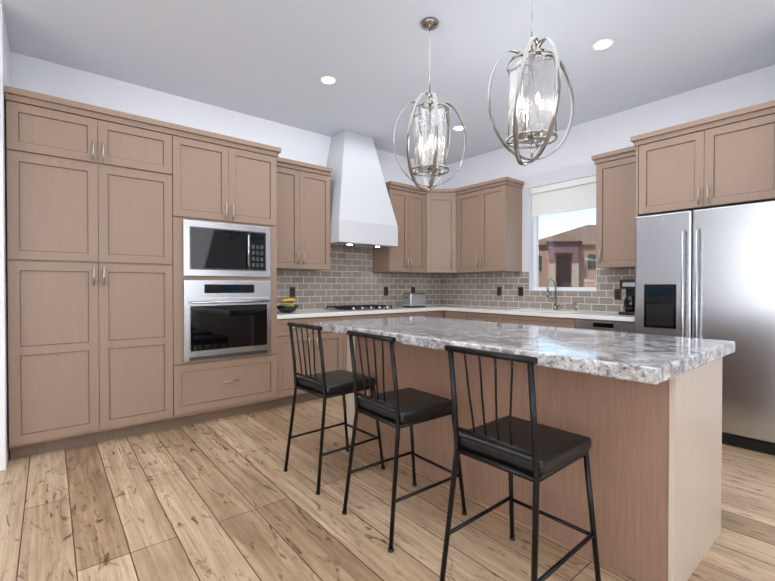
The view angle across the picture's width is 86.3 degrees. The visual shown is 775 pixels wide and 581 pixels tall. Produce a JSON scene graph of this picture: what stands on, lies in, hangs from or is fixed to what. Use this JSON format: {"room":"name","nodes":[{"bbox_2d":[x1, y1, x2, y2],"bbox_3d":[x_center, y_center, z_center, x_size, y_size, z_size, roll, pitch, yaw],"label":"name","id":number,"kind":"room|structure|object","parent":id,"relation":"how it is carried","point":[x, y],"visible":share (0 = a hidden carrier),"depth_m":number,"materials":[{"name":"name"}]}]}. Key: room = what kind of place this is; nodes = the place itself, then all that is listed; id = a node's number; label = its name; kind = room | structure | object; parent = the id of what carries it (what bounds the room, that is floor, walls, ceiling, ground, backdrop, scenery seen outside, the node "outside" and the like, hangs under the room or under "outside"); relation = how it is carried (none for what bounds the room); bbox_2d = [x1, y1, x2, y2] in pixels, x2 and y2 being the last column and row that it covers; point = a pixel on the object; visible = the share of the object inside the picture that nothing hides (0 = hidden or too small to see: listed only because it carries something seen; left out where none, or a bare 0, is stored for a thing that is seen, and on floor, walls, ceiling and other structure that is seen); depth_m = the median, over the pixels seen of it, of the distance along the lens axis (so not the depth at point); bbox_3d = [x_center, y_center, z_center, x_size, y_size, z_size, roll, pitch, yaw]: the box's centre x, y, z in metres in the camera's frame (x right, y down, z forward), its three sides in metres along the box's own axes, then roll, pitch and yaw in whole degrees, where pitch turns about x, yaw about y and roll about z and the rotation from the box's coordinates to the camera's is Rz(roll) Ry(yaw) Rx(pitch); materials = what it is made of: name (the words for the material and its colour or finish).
{"room":"kitchen","nodes":[
{"label":"kitchen","id":0,"kind":"room"},
{"bbox_2d":[0,3,9,467],"bbox_3d":[-2.779,-0.346,2.867,0.217,3.000,0.700,0,1,-39],"label":"wall","id":1,"kind":"structure","parent":0,"point":[4,63],"depth_m":2.73,"materials":[{"name":"white paint"}]},
{"bbox_2d":[0,143,5,470],"bbox_3d":[-2.779,0.104,2.861,0.225,2.100,0.715,0,1,-39],"label":"door frame","id":2,"kind":"structure","parent":1,"relation":"attached to","point":[2,404],"depth_m":2.65,"materials":[{"name":"white paint"}]},
{"bbox_2d":[10,51,441,309],"bbox_3d":[-2.521,-0.353,3.627,8.820,3.000,0.150,0,1,-39],"label":"wall","id":3,"kind":"structure","parent":0,"point":[28,73],"depth_m":3.94,"materials":[{"name":"white paint"}]},
{"bbox_2d":[281,161,332,272],"bbox_3d":[-1.039,-0.774,4.513,0.756,1.085,0.347,0,1,-39],"label":"upper cabinet","id":4,"kind":"object","parent":3,"relation":"attached to","point":[305,190],"depth_m":4.43,"materials":[{"name":"brown wood"}]},
{"bbox_2d":[277,247,441,310],"bbox_3d":[-0.305,-0.158,5.334,2.925,0.756,0.017,0,1,-39],"label":"backsplash","id":5,"kind":"structure","parent":3,"relation":"attached to","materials":[{"name":"tile"}]},
{"bbox_2d":[326,130,397,249],"bbox_3d":[-0.363,-1.193,4.954,0.844,1.339,0.517,0,1,-39],"label":"range hood","id":6,"kind":"object","parent":3,"relation":"attached to","point":[362,215],"visible":0.94,"depth_m":4.79,"materials":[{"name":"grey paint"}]},
{"bbox_2d":[369,181,424,272],"bbox_3d":[0.200,-0.783,5.500,0.703,1.085,0.393,0,1,-39],"label":"upper cabinet","id":7,"kind":"object","parent":3,"relation":"attached to","point":[408,203],"depth_m":5.36,"materials":[{"name":"brown wood"}]},
{"bbox_2d":[425,189,457,276],"bbox_3d":[0.727,-0.786,5.795,0.738,1.085,0.605,0,1,-39],"label":"upper cabinet","id":8,"kind":"object","parent":3,"relation":"attached to","point":[440,204],"depth_m":5.57,"materials":[{"name":"brown wood"}]},
{"bbox_2d":[0,394,774,580],"bbox_3d":[-0.096,1.225,0.684,8.820,0.100,7.800,0,1,-39],"label":"floor","id":9,"kind":"structure","parent":0,"point":[226,499],"depth_m":2.11,"materials":[{"name":"brown wood"}]},
{"bbox_2d":[5,89,176,459],"bbox_3d":[-2.316,-0.077,3.273,0.995,2.456,0.656,0,1,-39],"label":"tall cabinet","id":10,"kind":"object","parent":9,"relation":"on","point":[156,274],"depth_m":3.01,"materials":[{"name":"brown wood"}]},
{"bbox_2d":[177,125,280,426],"bbox_3d":[-1.607,-0.082,3.855,0.961,2.456,0.656,0,1,-39],"label":"tall cabinet","id":11,"kind":"object","parent":9,"relation":"on","point":[229,191],"depth_m":3.62,"materials":[{"name":"brown wood"}]},
{"bbox_2d":[183,219,269,276],"bbox_3d":[-1.376,-0.355,3.619,0.750,0.465,0.078,0,1,-39],"label":"microwave","id":12,"kind":"object","parent":11,"relation":"in","point":[211,247],"depth_m":3.59,"materials":[{"name":"silver metal"}]},
{"bbox_2d":[183,280,270,361],"bbox_3d":[-1.367,0.250,3.614,0.750,0.675,0.106,0,1,-39],"label":"wall oven","id":13,"kind":"object","parent":11,"relation":"in","point":[223,319],"depth_m":3.59,"materials":[{"name":"silver metal"}]},
{"bbox_2d":[281,317,348,405],"bbox_3d":[-0.937,0.705,4.450,0.819,0.870,0.597,0,1,-39],"label":"base cabinet","id":14,"kind":"object","parent":9,"relation":"on","point":[334,345],"depth_m":4.18,"materials":[{"name":"brown wood"}]},
{"bbox_2d":[281,305,463,320],"bbox_3d":[-0.114,0.244,5.104,2.925,0.040,0.622,0,1,-39],"label":"countertop","id":15,"kind":"structure","parent":14,"relation":"on","point":[376,308],"depth_m":4.69,"materials":[{"name":"white stone"}]},
{"bbox_2d":[277,298,298,312],"bbox_3d":[-1.039,0.156,4.285,0.230,0.148,0.230,0,1,-39],"label":"fruit bowl","id":16,"kind":"object","parent":15,"relation":"on","point":[287,308],"visible":1,"depth_m":4.23,"materials":[{"name":"black ceramic"}]},
{"bbox_2d":[323,305,397,310],"bbox_3d":[-0.320,0.204,4.914,0.750,0.041,0.480,0,1,-39],"label":"cooktop","id":17,"kind":"object","parent":15,"relation":"in","point":[346,307],"depth_m":4.81,"materials":[{"name":"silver metal"}]},
{"bbox_2d":[403,292,424,307],"bbox_3d":[0.348,0.123,5.454,0.292,0.192,0.170,0,1,-39],"label":"toaster","id":18,"kind":"object","parent":15,"relation":"on","point":[412,300],"visible":0.98,"depth_m":5.38,"materials":[{"name":"silver metal"}]},
{"bbox_2d":[283,322,384,494],"bbox_3d":[-0.341,0.680,2.658,0.529,0.956,0.432,0,1,-39],"label":"bar stool","id":19,"kind":"object","parent":9,"relation":"on","point":[324,385],"visible":0.96,"depth_m":2.57,"materials":[{"name":"black metal"}]},
{"bbox_2d":[349,313,408,319],"bbox_3d":[-0.337,0.700,4.941,0.969,0.870,0.597,0,1,-39],"label":"base cabinet","id":20,"kind":"object","parent":9,"relation":"on","point":[367,315],"depth_m":4.75,"materials":[{"name":"brown wood"}]},
{"bbox_2d":[342,330,466,552],"bbox_3d":[0.088,0.685,2.143,0.526,0.956,0.428,0,1,-39],"label":"bar stool","id":21,"kind":"object","parent":9,"relation":"on","point":[397,409],"visible":0.96,"depth_m":2.04,"materials":[{"name":"black metal"}]},
{"bbox_2d":[409,309,440,317],"bbox_3d":[0.215,0.696,5.394,0.698,0.870,0.597,0,1,-39],"label":"base cabinet","id":22,"kind":"object","parent":9,"relation":"on","point":[438,314],"depth_m":5.27,"materials":[{"name":"brown wood"}]},
{"bbox_2d":[441,309,444,317],"bbox_3d":[0.725,0.692,5.812,0.736,0.870,0.597,0,1,-39],"label":"base cabinet","id":23,"kind":"object","parent":9,"relation":"on","point":[442,310],"depth_m":5.45,"materials":[{"name":"brown wood"}]},
{"bbox_2d":[445,312,465,319],"bbox_3d":[1.100,0.696,5.463,0.599,0.870,0.360,0,1,-39],"label":"base cabinet","id":24,"kind":"object","parent":9,"relation":"on","point":[451,315],"depth_m":5.27,"materials":[{"name":"brown wood"}]},
{"bbox_2d":[466,312,501,322],"bbox_3d":[1.341,0.698,5.168,0.599,0.870,0.641,0,1,-39],"label":"base cabinet","id":25,"kind":"object","parent":9,"relation":"on","point":[476,316],"depth_m":4.92,"materials":[{"name":"brown wood"}]},
{"bbox_2d":[439,345,600,580],"bbox_3d":[0.523,0.690,1.620,0.523,0.956,0.424,0,1,-39],"label":"bar stool","id":26,"kind":"object","parent":9,"relation":"on","point":[534,452],"visible":1,"depth_m":1.54,"materials":[{"name":"black metal"}]},
{"bbox_2d":[314,316,734,580],"bbox_3d":[0.577,0.700,2.563,1.070,0.914,2.260,0,1,-39],"label":"kitchen island","id":27,"kind":"object","parent":9,"relation":"on","point":[643,412],"visible":0.83,"depth_m":1.84,"materials":[{"name":"brown wood"}]},
{"bbox_2d":[314,316,734,384],"bbox_3d":[0.577,0.271,2.559,1.070,0.056,2.260,0,1,-39],"label":"island countertop","id":28,"kind":"structure","parent":27,"relation":"on","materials":[{"name":"stone"}]},
{"bbox_2d":[502,316,573,327],"bbox_3d":[1.772,0.703,4.643,0.599,0.870,0.959,0,1,-39],"label":"base cabinet","id":29,"kind":"object","parent":9,"relation":"on","point":[552,321],"depth_m":4.36,"materials":[{"name":"brown wood"}]},
{"bbox_2d":[574,320,634,332],"bbox_3d":[2.231,0.708,4.084,0.599,0.870,0.609,0,1,-39],"label":"base cabinet","id":30,"kind":"object","parent":9,"relation":"on","point":[625,326],"depth_m":3.84,"materials":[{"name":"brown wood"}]},
{"bbox_2d":[444,304,634,323],"bbox_3d":[1.695,0.248,4.714,0.622,0.040,2.270,0,1,-39],"label":"countertop","id":31,"kind":"structure","parent":30,"relation":"on","point":[562,312],"depth_m":4.43,"materials":[{"name":"white stone"}]},
{"bbox_2d":[546,279,561,311],"bbox_3d":[1.893,0.044,4.682,0.210,0.364,0.114,0,1,-39],"label":"faucet","id":32,"kind":"object","parent":31,"relation":"on","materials":[{"name":"silver metal"}]},
{"bbox_2d":[574,304,577,311],"bbox_3d":[2.069,0.180,4.559,0.074,0.094,0.028,0,1,-39],"label":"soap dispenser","id":33,"kind":"object","parent":31,"relation":"on","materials":[{"name":"silver metal"}]},
{"bbox_2d":[618,279,634,314],"bbox_3d":[2.383,0.063,4.006,0.260,0.340,0.170,0,1,-39],"label":"coffee maker","id":34,"kind":"object","parent":31,"relation":"on","point":[628,285],"visible":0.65,"depth_m":3.95,"materials":[{"name":"black plastic"}]},
{"bbox_2d":[575,319,634,332],"bbox_3d":[2.009,0.656,3.861,0.068,0.747,0.544,0,1,-39],"label":"dishwasher","id":35,"kind":"object","parent":30,"relation":"in","point":[614,325],"depth_m":3.84,"materials":[{"name":"silver metal"}]},
{"bbox_2d":[635,200,774,455],"bbox_3d":[2.653,0.259,3.395,0.760,1.780,0.913,0,1,-39],"label":"refrigerator","id":36,"kind":"object","parent":9,"relation":"on","point":[707,273],"visible":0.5,"depth_m":3.07,"materials":[{"name":"grey metal"}]},
{"bbox_2d":[0,0,774,164],"bbox_3d":[-0.096,-1.875,0.655,8.820,0.100,7.800,0,1,-39],"label":"ceiling","id":37,"kind":"structure","parent":0,"point":[273,60],"depth_m":3.19,"materials":[{"name":"grey paint"}]},
{"bbox_2d":[320,76,336,84],"bbox_3d":[-0.519,-1.848,3.632,0.156,0.004,0.156,0,1,-39],"label":"recessed light","id":38,"kind":"object","parent":37,"relation":"in","point":[329,80],"visible":1,"depth_m":3.63,"materials":[{"name":"white plastic"}]},
{"bbox_2d":[393,17,465,190],"bbox_3d":[0.292,-1.271,2.854,0.466,1.144,0.414,0,1,-39],"label":"pendant light","id":39,"kind":"object","parent":37,"relation":"hanging from","point":[431,152],"visible":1,"depth_m":2.77,"materials":[{"name":"silver metal"}]},
{"bbox_2d":[452,125,465,130],"bbox_3d":[0.819,-1.859,4.729,0.156,0.004,0.156,0,1,-39],"label":"recessed light","id":40,"kind":"object","parent":37,"relation":"in","point":[458,128],"visible":0.77,"depth_m":4.73,"materials":[{"name":"white plastic"}]},
{"bbox_2d":[488,0,573,165],"bbox_3d":[0.786,-1.265,2.251,0.456,1.144,0.443,0,1,-39],"label":"pendant light","id":41,"kind":"object","parent":37,"relation":"hanging from","point":[533,105],"visible":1,"depth_m":2.17,"materials":[{"name":"silver metal"}]},
{"bbox_2d":[591,38,613,50],"bbox_3d":[1.613,-1.843,3.098,0.156,0.004,0.156,0,1,-39],"label":"recessed light","id":42,"kind":"object","parent":37,"relation":"in","point":[602,44],"visible":1,"depth_m":3.09,"materials":[{"name":"white plastic"}]},
{"bbox_2d":[441,65,774,312],"bbox_3d":[3.256,-0.351,3.418,0.150,3.000,7.800,0,1,-39],"label":"wall","id":43,"kind":"structure","parent":0,"point":[569,159],"depth_m":4.52,"materials":[{"name":"white paint"}]},
{"bbox_2d":[456,180,521,275],"bbox_3d":[1.315,-0.782,5.385,0.347,1.085,0.768,0,1,-39],"label":"upper cabinet","id":44,"kind":"object","parent":43,"relation":"attached to","point":[489,216],"depth_m":5.18,"materials":[{"name":"brown wood"}]},
{"bbox_2d":[442,268,634,311],"bbox_3d":[1.735,-0.006,5.141,0.017,0.457,2.884,0,1,-39],"label":"backsplash","id":45,"kind":"structure","parent":43,"relation":"attached to","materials":[{"name":"tile"}]},
{"bbox_2d":[530,175,595,216],"bbox_3d":[2.050,-1.088,4.828,0.070,0.347,0.808,0,1,-39],"label":"roller blind","id":46,"kind":"object","parent":43,"relation":"attached to","point":[571,195],"visible":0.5,"depth_m":4.80,"materials":[{"name":"white fabric"}]},
{"bbox_2d":[533,209,596,290],"bbox_3d":[2.106,-0.629,4.878,0.055,1.264,0.814,0,1,-39],"label":"window","id":47,"kind":"structure","parent":43,"relation":"in","point":[536,264],"depth_m":5.04,"materials":[{"name":"white"}]},
{"bbox_2d":[594,148,638,271],"bbox_3d":[2.376,-0.770,4.091,0.347,1.085,0.458,0,1,-39],"label":"upper cabinet","id":48,"kind":"object","parent":43,"relation":"attached to","point":[615,218],"depth_m":4.02,"materials":[{"name":"brown wood"}]},
{"bbox_2d":[634,104,774,215],"bbox_3d":[2.729,-0.984,3.446,0.617,0.646,0.937,0,1,-39],"label":"upper cabinet","id":49,"kind":"object","parent":43,"relation":"attached to","point":[724,159],"depth_m":3.23,"materials":[{"name":"brown wood"}]},
{"label":"outside","id":50,"kind":"structure","parent":0,"visible":0},
{"bbox_3d":[38.672,1.103,51.163,115.110,0.100,150.000,0,1,-39],"label":"ground","id":51,"kind":"structure","parent":50,"visible":0},
{"bbox_2d":[536,225,595,290],"bbox_3d":[22.366,-3.132,46.023,25.999,8.466,16.115,0,1,-39],"label":"house","id":52,"kind":"structure","parent":51,"relation":"on","point":[572,274],"depth_m":39.37,"materials":[{"name":"red"}]}
]}

